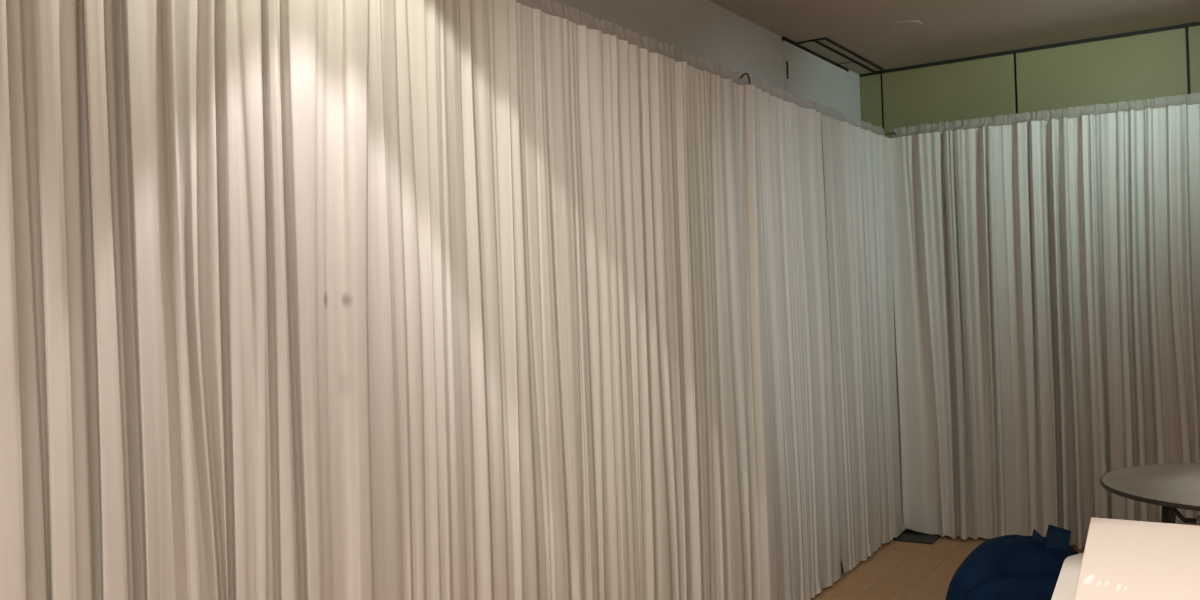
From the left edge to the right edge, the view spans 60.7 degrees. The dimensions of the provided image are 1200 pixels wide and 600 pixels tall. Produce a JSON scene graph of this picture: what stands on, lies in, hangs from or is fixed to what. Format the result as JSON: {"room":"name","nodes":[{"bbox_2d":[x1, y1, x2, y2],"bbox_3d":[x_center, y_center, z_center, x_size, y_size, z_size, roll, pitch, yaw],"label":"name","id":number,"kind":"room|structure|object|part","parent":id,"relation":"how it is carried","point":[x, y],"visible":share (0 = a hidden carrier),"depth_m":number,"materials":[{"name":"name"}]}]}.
{"room":"curtained event room","nodes":[
{"label":"curtained event room","id":0,"kind":"room"},
{"bbox_2d":[552,0,783,88],"bbox_3d":[-0.980,0.076,2.745,0.200,2.949,10.360,-2,0,33],"label":"wall","id":1,"kind":"structure","parent":0,"point":[705,29],"depth_m":4.94,"materials":[{"name":"white paint"}]},
{"bbox_2d":[782,37,848,114],"bbox_3d":[1.376,-0.031,6.222,0.014,2.928,1.080,-2,0,33],"label":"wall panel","id":2,"kind":"structure","parent":1,"relation":"in","point":[808,74],"depth_m":6.15,"materials":[{"name":"white paint"}]},
{"bbox_2d":[796,38,872,74],"bbox_3d":[1.501,-1.497,6.335,0.162,0.008,1.110,-2,0,33],"label":"trim","id":3,"kind":"structure","parent":1,"relation":"attached to","point":[809,44],"depth_m":6.28,"materials":[{"name":"paint"}]},
{"bbox_2d":[847,69,860,118],"bbox_3d":[1.727,-0.046,6.769,0.016,2.928,0.200,-2,0,33],"label":"trim","id":4,"kind":"structure","parent":1,"relation":"attached to","point":[853,78],"depth_m":6.74,"materials":[{"name":"white paint"}]},
{"bbox_2d":[811,535,1084,599],"bbox_3d":[1.655,1.516,1.094,6.328,0.120,10.360,-2,0,33],"label":"floor","id":5,"kind":"structure","parent":0,"point":[899,570],"depth_m":5.44,"materials":[{"name":"brown wood"}]},
{"bbox_2d":[0,0,200,599],"bbox_3d":[-1.010,0.299,1.862,0.098,2.486,0.611,-2,0,33],"label":"curtain","id":6,"kind":"object","parent":5,"relation":"on","point":[98,491],"visible":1,"depth_m":1.92,"materials":[{"name":"white fabric"}]},
{"bbox_2d":[175,0,373,599],"bbox_3d":[-0.700,0.287,2.355,0.091,2.484,0.569,-2,0,33],"label":"curtain","id":7,"kind":"object","parent":5,"relation":"on","point":[273,95],"visible":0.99,"depth_m":2.30,"materials":[{"name":"white fabric"}]},
{"bbox_2d":[368,0,635,599],"bbox_3d":[-0.262,0.268,3.064,0.075,2.486,1.294,-2,0,33],"label":"curtain","id":8,"kind":"object","parent":5,"relation":"on","point":[500,424],"visible":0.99,"depth_m":2.99,"materials":[{"name":"white fabric"}]},
{"bbox_2d":[885,132,940,543],"bbox_3d":[1.823,0.202,6.251,0.400,2.469,0.340,-2,0,33],"label":"upright post","id":9,"kind":"object","parent":5,"relation":"on","point":[908,535],"visible":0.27,"depth_m":6.16,"materials":[{"name":"black metal"}]},
{"bbox_2d":[814,101,906,573],"bbox_3d":[1.530,0.194,5.849,0.078,2.484,1.311,-2,0,33],"label":"curtain","id":10,"kind":"object","parent":9,"relation":"hanging from","point":[855,152],"visible":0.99,"depth_m":5.75,"materials":[{"name":"white fabric"}]},
{"bbox_3d":[1.870,1.431,6.254,0.400,0.008,0.340,-2,0,33],"label":"plate","id":11,"kind":"part","parent":9,"relation":"part of","materials":[{"name":"black metal"}]},
{"bbox_2d":[889,105,1107,548],"bbox_3d":[2.292,0.164,5.982,1.145,2.485,0.145,-2,0,30],"label":"curtain","id":12,"kind":"object","parent":9,"relation":"hanging from","point":[997,322],"visible":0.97,"depth_m":5.95,"materials":[{"name":"white fabric"}]},
{"bbox_2d":[945,525,1078,599],"bbox_3d":[1.779,1.196,4.375,0.648,0.496,0.410,-2,0,22],"label":"bean bag","id":13,"kind":"object","parent":5,"relation":"on","point":[1007,567],"visible":0.81,"depth_m":4.28,"materials":[{"name":"blue fabric"}]},
{"bbox_2d":[1051,553,1083,599],"bbox_3d":[1.304,1.097,2.047,0.793,0.742,1.704,-2,0,30],"label":"folding table","id":14,"kind":"object","parent":5,"relation":"on","point":[1065,589],"visible":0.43,"depth_m":2.67,"materials":[{"name":"white plastic"}]},
{"bbox_2d":[1074,517,1199,599],"bbox_3d":[1.326,0.660,2.127,0.597,0.130,1.206,-2,0,28],"label":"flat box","id":15,"kind":"object","parent":14,"relation":"on","point":[1122,559],"visible":1,"depth_m":2.34,"materials":[{"name":"white plastic"}]},
{"bbox_2d":[1093,93,1199,525],"bbox_3d":[3.618,0.115,5.217,1.992,2.486,0.143,-2,0,30],"label":"curtain","id":16,"kind":"object","parent":5,"relation":"on","point":[1147,152],"visible":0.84,"depth_m":5.56,"materials":[{"name":"white fabric"}]},
{"bbox_2d":[1100,463,1199,525],"bbox_3d":[2.392,1.049,3.752,0.984,0.746,0.984,-2,0,33],"label":"round table","id":17,"kind":"object","parent":5,"relation":"on","point":[1171,486],"visible":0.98,"depth_m":3.81,"materials":[{"name":"grey laminate"}]},
{"bbox_3d":[2.029,1.070,3.704,0.113,0.732,0.031,-2,0,-19],"label":"leg","id":18,"kind":"part","parent":17,"relation":"part of","materials":[{"name":"black metal"}]},
{"bbox_3d":[2.128,0.794,3.647,0.027,0.058,0.012,-2,0,33],"label":"lock lever","id":19,"kind":"part","parent":17,"relation":"part of","materials":[{"name":"metal"}]},
{"bbox_3d":[0.573,0.243,4.588,0.400,2.489,0.340,-2,0,33],"label":"upright post","id":20,"kind":"object","parent":5,"relation":"on","visible":0},
{"bbox_2d":[601,20,783,599],"bbox_3d":[0.432,0.240,4.121,0.098,2.485,1.307,-2,0,33],"label":"curtain","id":21,"kind":"object","parent":20,"relation":"hanging from","point":[706,492],"visible":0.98,"depth_m":4.05,"materials":[{"name":"white fabric"}]},
{"bbox_2d":[748,78,840,599],"bbox_3d":[0.960,0.217,4.973,0.068,2.486,0.914,-2,0,33],"label":"curtain","id":22,"kind":"object","parent":20,"relation":"hanging from","point":[792,133],"visible":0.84,"depth_m":4.98,"materials":[{"name":"white fabric"}]},
{"bbox_2d":[709,0,1199,70],"bbox_3d":[1.538,-1.548,1.087,6.328,0.126,10.360,-2,0,33],"label":"ceiling","id":23,"kind":"structure","parent":0,"point":[950,29],"depth_m":5.62,"materials":[{"name":"paint"}]},
{"bbox_2d":[859,25,1199,137],"bbox_3d":[4.332,-0.132,5.357,5.928,2.949,0.222,-2,0,33],"label":"wall","id":24,"kind":"structure","parent":0,"point":[1162,63],"depth_m":6.25,"materials":[{"name":"green paint"}]},
{"bbox_2d":[813,37,884,72],"bbox_3d":[1.550,-1.499,6.309,0.079,0.010,1.120,-2,0,33],"label":"trim","id":25,"kind":"structure","parent":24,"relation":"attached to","point":[824,38],"depth_m":6.25,"materials":[{"name":"black metal"}]},
{"bbox_3d":[1.852,-0.046,6.831,0.145,2.899,0.022,-2,0,33],"label":"panel","id":26,"kind":"part","parent":24,"relation":"part of","materials":[{"name":"green paint"}]},
{"bbox_3d":[2.269,-0.061,6.563,0.819,2.899,0.022,-2,0,33],"label":"panel","id":27,"kind":"part","parent":24,"relation":"part of","materials":[{"name":"green paint"}]},
{"bbox_2d":[859,22,1199,76],"bbox_3d":[4.220,-1.593,5.266,5.928,0.019,0.029,-2,0,33],"label":"trim","id":28,"kind":"structure","parent":24,"relation":"attached to","point":[1194,23],"depth_m":6.24,"materials":[{"name":"black metal"}]},
{"bbox_3d":[3.008,-0.088,6.088,0.911,2.899,0.022,-2,0,33],"label":"panel","id":29,"kind":"part","parent":24,"relation":"part of","materials":[{"name":"green paint"}]},
{"bbox_3d":[3.780,-0.117,5.592,0.897,2.899,0.022,-2,0,33],"label":"panel","id":30,"kind":"part","parent":24,"relation":"part of","materials":[{"name":"green paint"}]}
]}

